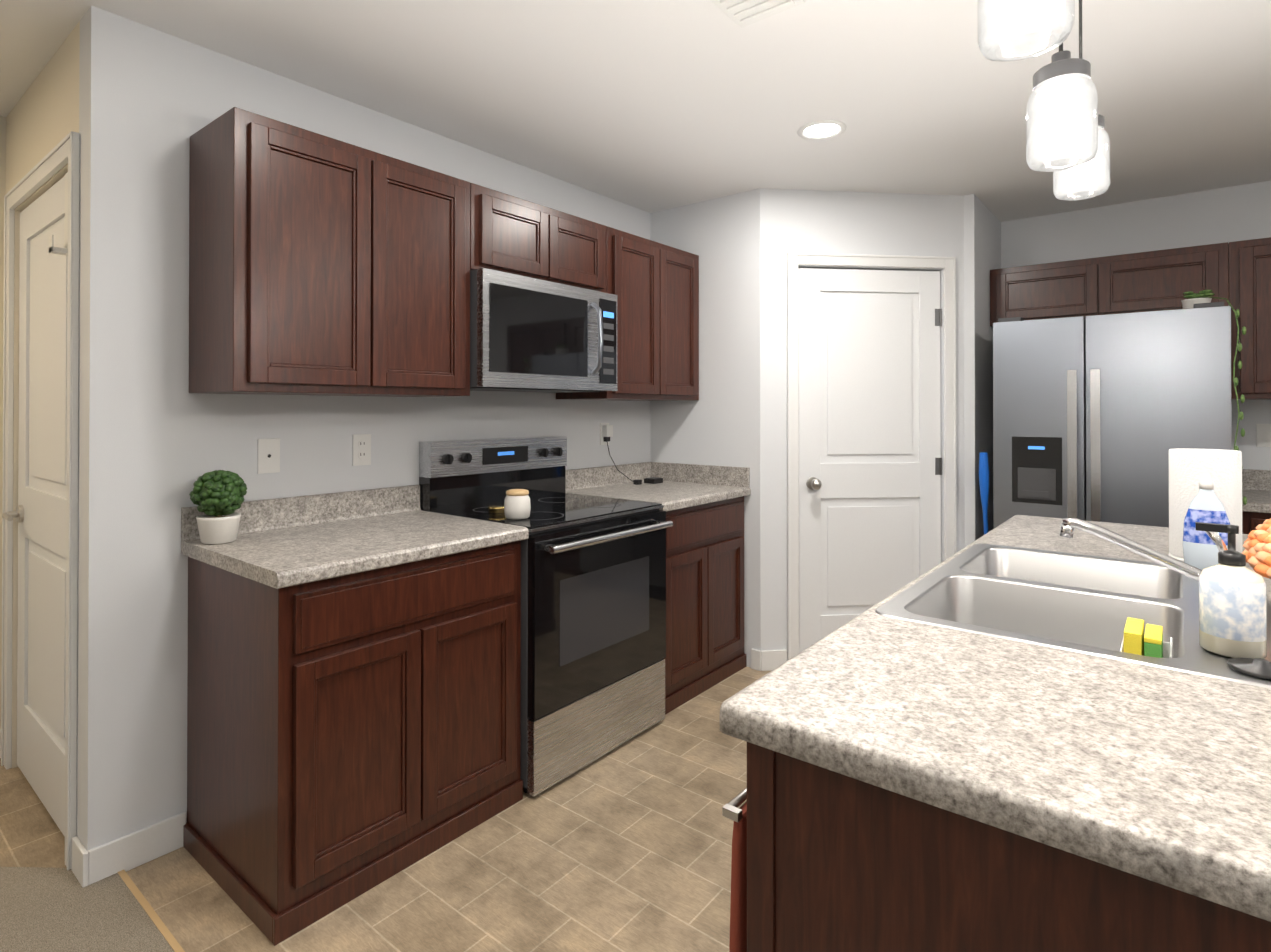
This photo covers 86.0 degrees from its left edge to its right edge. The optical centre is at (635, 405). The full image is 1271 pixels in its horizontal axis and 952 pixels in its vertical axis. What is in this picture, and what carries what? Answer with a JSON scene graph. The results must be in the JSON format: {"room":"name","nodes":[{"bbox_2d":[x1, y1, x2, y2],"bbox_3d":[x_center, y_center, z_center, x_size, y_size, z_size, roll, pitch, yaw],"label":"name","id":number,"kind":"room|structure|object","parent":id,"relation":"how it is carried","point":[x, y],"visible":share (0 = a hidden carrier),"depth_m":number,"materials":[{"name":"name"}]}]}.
{"room":"kitchen","nodes":[
{"label":"kitchen","id":0,"kind":"room"},
{"bbox_2d":[0,116,5,728],"bbox_3d":[-2.277,0.112,2.902,0.140,2.440,7.650,0,0,39],"label":"wall","id":1,"kind":"structure","parent":0,"point":[2,156],"depth_m":2.61,"materials":[{"name":"paint"}]},
{"bbox_2d":[6,21,79,767],"bbox_3d":[-1.975,0.109,2.334,1.040,2.440,0.120,0,0,39],"label":"wall","id":2,"kind":"structure","parent":0,"point":[42,119],"depth_m":2.36,"materials":[{"name":"paint"}]},
{"bbox_2d":[2,172,67,836],"bbox_3d":[-1.961,0.302,2.251,0.813,2.030,0.104,0,0,39],"label":"hall door","id":3,"kind":"structure","parent":2,"relation":"in","point":[39,514],"depth_m":2.28,"materials":[{"name":"white paint"}]},
{"bbox_2d":[1,131,79,869],"bbox_3d":[-1.973,0.273,2.241,0.944,2.112,0.021,0,0,39],"label":"door frame","id":4,"kind":"structure","parent":2,"relation":"attached to","point":[62,153],"depth_m":1.97,"materials":[{"name":"white paint"}]},
{"bbox_2d":[77,5,649,850],"bbox_3d":[-0.268,0.116,3.542,0.120,2.440,4.140,0,0,39],"label":"wall","id":5,"kind":"structure","parent":0,"point":[157,439],"depth_m":2.03,"materials":[{"name":"paint"}]},
{"bbox_2d":[0,729,185,886],"bbox_3d":[-2.942,1.272,1.011,1.173,0.100,3.616,0,0,39],"label":"baseboard","id":6,"kind":"structure","parent":5,"relation":"attached to","point":[132,850],"depth_m":1.94,"materials":[{"name":"white paint"}]},
{"bbox_2d":[257,438,279,473],"bbox_3d":[-1.213,0.166,2.256,0.007,0.114,0.070,0,0,39],"label":"outlet plate","id":7,"kind":"object","parent":5,"relation":"attached to","point":[268,460],"visible":1,"depth_m":2.25,"materials":[{"name":"white plastic"}]},
{"bbox_2d":[189,107,392,396],"bbox_3d":[-1.084,-0.430,2.144,0.350,0.784,0.450,0,0,39],"label":"upper cabinet","id":8,"kind":"object","parent":5,"relation":"attached to","point":[319,264],"depth_m":2.01,"materials":[{"name":"brown wood"}]},
{"bbox_2d":[352,434,370,465],"bbox_3d":[-1.008,0.162,2.512,0.008,0.114,0.070,0,0,39],"label":"electrical outlet plate","id":9,"kind":"object","parent":5,"relation":"attached to","point":[361,449],"visible":1,"depth_m":2.51,"materials":[{"name":"white plastic"}]},
{"bbox_2d":[393,158,480,396],"bbox_3d":[-0.867,-0.428,2.416,0.350,0.784,0.450,0,0,39],"label":"upper cabinet","id":10,"kind":"object","parent":5,"relation":"attached to","point":[437,215],"depth_m":2.36,"materials":[{"name":"brown wood"}]},
{"bbox_2d":[481,186,564,283],"bbox_3d":[-0.591,-0.659,2.763,0.350,0.318,0.431,0,0,39],"label":"upper cabinet","id":11,"kind":"object","parent":5,"relation":"attached to","point":[519,236],"depth_m":2.68,"materials":[{"name":"brown wood"}]},
{"bbox_2d":[470,268,616,392],"bbox_3d":[-0.447,-0.280,2.856,0.452,0.432,0.752,0,0,39],"label":"microwave","id":12,"kind":"object","parent":11,"relation":"attached to","point":[528,334],"visible":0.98,"depth_m":2.67,"materials":[{"name":"grey metal"}]},
{"bbox_2d":[565,213,612,293],"bbox_3d":[-0.386,-0.658,3.019,0.350,0.318,0.430,0,0,39],"label":"upper cabinet","id":13,"kind":"object","parent":5,"relation":"attached to","point":[588,244],"depth_m":2.98,"materials":[{"name":"brown wood"}]},
{"bbox_2d":[600,423,608,444],"bbox_3d":[-0.161,0.146,3.572,0.008,0.114,0.070,0,0,39],"label":"electrical outlet plate","id":14,"kind":"object","parent":5,"relation":"attached to","point":[602,442],"visible":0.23,"depth_m":3.55,"materials":[{"name":"white plastic"}]},
{"bbox_2d":[602,425,641,484],"bbox_3d":[-0.071,0.258,3.586,0.216,0.314,0.053,0,0,-20],"label":"plug","id":15,"kind":"object","parent":14,"relation":"attached to","point":[607,432],"visible":0.94,"depth_m":3.55,"materials":[{"name":"black plastic"}]},
{"bbox_2d":[556,228,668,400],"bbox_3d":[-0.117,-0.423,3.354,0.350,0.784,0.429,0,0,39],"label":"upper cabinet","id":16,"kind":"object","parent":5,"relation":"attached to","point":[640,265],"depth_m":3.27,"materials":[{"name":"brown wood"}]},
{"bbox_2d":[669,246,698,400],"bbox_3d":[0.087,-0.422,3.610,0.350,0.784,0.429,0,0,39],"label":"upper cabinet","id":17,"kind":"object","parent":5,"relation":"attached to","point":[683,265],"depth_m":3.55,"materials":[{"name":"brown wood"}]},
{"bbox_2d":[0,666,771,951],"bbox_3d":[0.027,1.352,1.085,6.300,0.060,7.700,0,0,39],"label":"floor","id":18,"kind":"structure","parent":0,"point":[626,846],"depth_m":1.94,"materials":[{"name":"tile"}]},
{"bbox_2d":[0,867,184,951],"bbox_3d":[-1.160,1.307,-0.513,5.860,0.010,3.460,0,0,39],"label":"room carpet","id":19,"kind":"object","parent":18,"relation":"on","point":[44,909],"visible":1,"depth_m":1.76,"materials":[{"name":"beige carpet"}]},
{"bbox_2d":[181,514,528,945],"bbox_3d":[-0.867,0.888,2.184,0.628,0.880,0.797,0,0,39],"label":"base cabinet","id":20,"kind":"object","parent":18,"relation":"on","point":[353,702],"depth_m":1.90,"materials":[{"name":"brown wood"}]},
{"bbox_2d":[181,485,528,588],"bbox_3d":[-0.866,0.378,2.176,0.645,0.140,0.816,0,0,39],"label":"countertop","id":21,"kind":"structure","parent":20,"relation":"on","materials":[{"name":"stone"}]},
{"bbox_2d":[189,470,246,543],"bbox_3d":[-1.244,0.299,2.037,0.149,0.215,0.142,0,0,39],"label":"topiary plant","id":22,"kind":"object","parent":21,"relation":"on","point":[217,497],"visible":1,"depth_m":2.00,"materials":[{"name":"green plant"}]},
{"bbox_2d":[419,436,672,796],"bbox_3d":[-0.340,0.736,2.764,0.723,1.189,0.752,0,0,39],"label":"range","id":23,"kind":"object","parent":18,"relation":"on","point":[593,612],"visible":0.77,"depth_m":2.59,"materials":[{"name":"grey metal"}]},
{"bbox_2d":[488,505,504,513],"bbox_3d":[-0.532,0.399,2.632,0.074,0.024,0.074,0,0,39],"label":"candle tin","id":24,"kind":"object","parent":23,"relation":"on","point":[495,509],"visible":0.81,"depth_m":2.60,"materials":[{"name":"gold metal"}]},
{"bbox_2d":[504,489,530,519],"bbox_3d":[-0.431,0.357,2.487,0.096,0.105,0.096,0,0,39],"label":"canister","id":25,"kind":"object","parent":23,"relation":"on","point":[517,505],"visible":0.98,"depth_m":2.45,"materials":[{"name":"white ceramic"}]},
{"bbox_2d":[576,483,750,714],"bbox_3d":[0.095,0.895,3.388,0.628,0.880,0.754,0,0,39],"label":"base cabinet","id":26,"kind":"object","parent":18,"relation":"on","point":[705,539],"depth_m":3.17,"materials":[{"name":"brown wood"}]},
{"bbox_2d":[565,462,750,511],"bbox_3d":[0.102,0.385,3.386,0.645,0.140,0.756,0,0,39],"label":"countertop","id":27,"kind":"structure","parent":26,"relation":"on","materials":[{"name":"stone"}]},
{"bbox_2d":[644,477,662,483],"bbox_3d":[0.097,0.403,3.684,0.070,0.027,0.080,0,0,39],"label":"box","id":28,"kind":"object","parent":27,"relation":"on","point":[653,480],"visible":1,"depth_m":3.66,"materials":[{"name":"plastic"}]},
{"bbox_2d":[979,452,988,534],"bbox_3d":[1.794,0.784,3.478,0.060,1.099,0.220,0,0,39],"label":"dustpan","id":29,"kind":"object","parent":18,"relation":"on","point":[984,475],"visible":0.42,"depth_m":3.42,"materials":[{"name":"plastic"}]},
{"bbox_2d":[747,747,1270,951],"bbox_3d":[1.190,0.884,1.408,1.045,0.880,2.077,0,0,39],"label":"kitchen island","id":30,"kind":"object","parent":18,"relation":"on","point":[834,865],"depth_m":0.79,"materials":[{"name":"brown wood"}]},
{"bbox_2d":[722,787,746,951],"bbox_3d":[0.235,0.808,1.082,0.032,0.488,0.340,0,0,39],"label":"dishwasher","id":31,"kind":"object","parent":30,"relation":"hanging from","point":[731,810],"visible":0.12,"depth_m":0.97,"materials":[{"name":"metal"}]},
{"bbox_2d":[720,515,1270,930],"bbox_3d":[1.207,0.424,1.407,1.112,0.040,2.132,0,0,39],"label":"island countertop","id":32,"kind":"structure","parent":30,"relation":"on","point":[1158,778],"depth_m":0.82,"materials":[{"name":"beige stone"}]},
{"bbox_2d":[866,539,1270,686],"bbox_3d":[0.971,0.495,1.475,0.613,0.190,0.886,0,0,39],"label":"sink","id":33,"kind":"object","parent":32,"relation":"in","point":[1016,591],"depth_m":1.48,"materials":[{"name":"silver metal"}]},
{"bbox_2d":[1056,518,1254,590],"bbox_3d":[1.065,0.320,1.414,0.315,0.160,0.062,0,0,39],"label":"faucet","id":34,"kind":"object","parent":32,"relation":"on","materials":[{"name":"silver metal"}]},
{"bbox_2d":[1182,473,1229,569],"bbox_3d":[1.378,0.282,1.644,0.092,0.237,0.046,0,0,39],"label":"dish soap bottle","id":35,"kind":"object","parent":32,"relation":"on","point":[1200,548],"visible":0.75,"depth_m":1.63,"materials":[{"name":"white plastic"}]},
{"bbox_2d":[1169,448,1242,561],"bbox_3d":[1.493,0.261,1.788,0.150,0.289,0.150,0,0,39],"label":"paper towel","id":36,"kind":"object","parent":32,"relation":"on","point":[1188,468],"visible":0.44,"depth_m":1.74,"materials":[{"name":"white paper"}]},
{"bbox_2d":[1195,522,1266,658],"bbox_3d":[0.960,0.294,1.100,0.086,0.205,0.082,0,0,39],"label":"soap pump","id":37,"kind":"object","parent":32,"relation":"on","point":[1232,607],"visible":0.98,"depth_m":1.07,"materials":[{"name":"white plastic"}]},
{"bbox_2d":[1227,657,1270,679],"bbox_3d":[0.935,0.388,1.017,0.080,0.018,0.080,0,0,39],"label":"stopper","id":38,"kind":"object","parent":32,"relation":"on","point":[1258,668],"visible":0.96,"depth_m":1.01,"materials":[{"name":"silver metal"}]},
{"bbox_2d":[1242,518,1270,578],"bbox_3d":[1.310,0.286,1.257,0.290,0.232,0.271,0,0,39],"label":"flowers","id":39,"kind":"object","parent":32,"relation":"on","point":[1256,545],"visible":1,"depth_m":1.29,"materials":[{"name":"orange plant"}]},
{"bbox_2d":[993,302,1231,527],"bbox_3d":[2.357,0.449,3.397,0.896,1.772,0.837,0,0,39],"label":"fridge","id":40,"kind":"object","parent":18,"relation":"on","point":[1096,417],"visible":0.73,"depth_m":3.10,"materials":[{"name":"silver metal"}]},
{"bbox_2d":[1181,290,1246,504],"bbox_3d":[2.509,-0.057,2.964,0.210,0.934,0.384,0,0,39],"label":"potted plant","id":41,"kind":"object","parent":40,"relation":"on","point":[1195,298],"visible":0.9,"depth_m":2.82,"materials":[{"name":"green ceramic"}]},
{"bbox_2d":[1242,469,1270,533],"bbox_3d":[3.147,0.822,2.889,0.935,1.020,0.645,0,0,39],"label":"base cabinet","id":42,"kind":"object","parent":18,"relation":"on","point":[1256,493],"visible":0.04,"depth_m":3.07,"materials":[{"name":"grey stone"}]},
{"bbox_2d":[1242,469,1270,512],"bbox_3d":[3.147,0.382,2.892,0.935,0.140,0.645,0,0,39],"label":"countertop","id":43,"kind":"structure","parent":42,"relation":"on","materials":[{"name":"stone"}]},
{"bbox_2d":[0,0,1270,221],"bbox_3d":[0.027,-1.148,1.099,6.300,0.060,7.700,0,0,39],"label":"ceiling","id":44,"kind":"structure","parent":0,"point":[650,106],"depth_m":2.34,"materials":[{"name":"paint"}]},
{"bbox_2d":[710,0,804,27],"bbox_3d":[0.277,-1.108,1.796,0.200,0.012,0.360,0,0,39],"label":"ceiling vent","id":45,"kind":"object","parent":44,"relation":"in","point":[742,13],"visible":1,"depth_m":1.89,"materials":[{"name":"white plastic"}]},
{"bbox_2d":[797,120,845,139],"bbox_3d":[0.748,-1.105,2.737,0.190,0.007,0.190,0,0,39],"label":"recessed light","id":46,"kind":"object","parent":44,"relation":"in","point":[822,130],"visible":1,"depth_m":2.73,"materials":[{"name":"white plastic"}]},
{"bbox_2d":[977,0,1109,199],"bbox_3d":[0.615,-0.734,0.992,0.120,0.768,0.930,0,0,39],"label":"pendant lights","id":47,"kind":"object","parent":44,"relation":"hanging from","point":[1067,141],"visible":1,"depth_m":0.95,"materials":[{"name":"white glass"}]},
{"bbox_2d":[650,188,760,666],"bbox_3d":[0.390,0.117,3.708,0.700,2.440,0.100,0,0,39],"label":"wall","id":48,"kind":"structure","parent":0,"point":[717,423],"depth_m":3.58,"materials":[{"name":"paint"}]},
{"bbox_2d":[751,649,760,670],"bbox_3d":[1.393,1.287,3.761,0.888,0.100,1.473,0,0,39],"label":"baseboard","id":49,"kind":"structure","parent":48,"relation":"attached to","point":[755,659],"depth_m":3.45,"materials":[{"name":"white paint"}]},
{"bbox_2d":[760,188,964,649],"bbox_3d":[1.208,0.116,3.565,1.170,2.440,0.100,0,0,-6],"label":"wall","id":50,"kind":"structure","parent":0,"point":[833,222],"depth_m":3.48,"materials":[{"name":"paint"}]},
{"bbox_2d":[761,650,786,670],"bbox_3d":[1.214,1.286,3.502,1.170,0.100,0.013,0,0,-6],"label":"baseboard","id":51,"kind":"structure","parent":50,"relation":"attached to","point":[772,659],"depth_m":3.44,"materials":[{"name":"white paint"}]},
{"bbox_2d":[798,268,941,652],"bbox_3d":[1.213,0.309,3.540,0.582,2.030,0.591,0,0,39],"label":"pantry door","id":52,"kind":"structure","parent":50,"relation":"in","point":[870,466],"depth_m":3.53,"materials":[{"name":"white paint"}]},
{"bbox_2d":[787,253,956,660],"bbox_3d":[1.220,0.280,3.504,0.904,2.112,0.021,0,0,-6],"label":"door frame","id":53,"kind":"structure","parent":50,"relation":"attached to","point":[947,264],"depth_m":3.47,"materials":[{"name":"white paint"}]},
{"bbox_2d":[964,194,1000,546],"bbox_3d":[1.937,0.118,3.839,0.100,2.440,0.683,0,0,39],"label":"wall","id":54,"kind":"structure","parent":0,"point":[982,240],"depth_m":3.60,"materials":[{"name":"paint"}]},
{"bbox_2d":[1001,181,1270,469],"bbox_3d":[2.882,0.117,3.598,4.970,2.440,0.120,0,0,39],"label":"wall","id":55,"kind":"structure","parent":0,"point":[1228,214],"depth_m":3.60,"materials":[{"name":"paint"}]},
{"bbox_2d":[990,256,1113,326],"bbox_3d":[2.299,-0.605,3.765,0.556,0.315,0.350,0,0,39],"label":"upper cabinet","id":56,"kind":"object","parent":55,"relation":"attached to","point":[1081,287],"depth_m":3.61,"materials":[{"name":"brown wood"}]},
{"bbox_2d":[1114,242,1233,313],"bbox_3d":[2.653,-0.607,3.482,0.555,0.315,0.350,0,0,39],"label":"upper cabinet","id":57,"kind":"object","parent":55,"relation":"attached to","point":[1158,280],"depth_m":3.31,"materials":[{"name":"brown wood"}]},
{"bbox_2d":[1231,237,1270,399],"bbox_3d":[3.049,-0.399,3.164,0.455,0.734,0.350,0,0,39],"label":"upper cabinet","id":58,"kind":"object","parent":55,"relation":"attached to","point":[1237,274],"depth_m":3.12,"materials":[{"name":"brown wood"}]},
{"bbox_2d":[1256,424,1270,446],"bbox_3d":[3.095,0.145,3.344,0.070,0.114,0.010,0,0,39],"label":"switch plate","id":59,"kind":"object","parent":55,"relation":"attached to","point":[1263,435],"visible":1,"depth_m":3.35,"materials":[{"name":"white plastic"}]}
]}

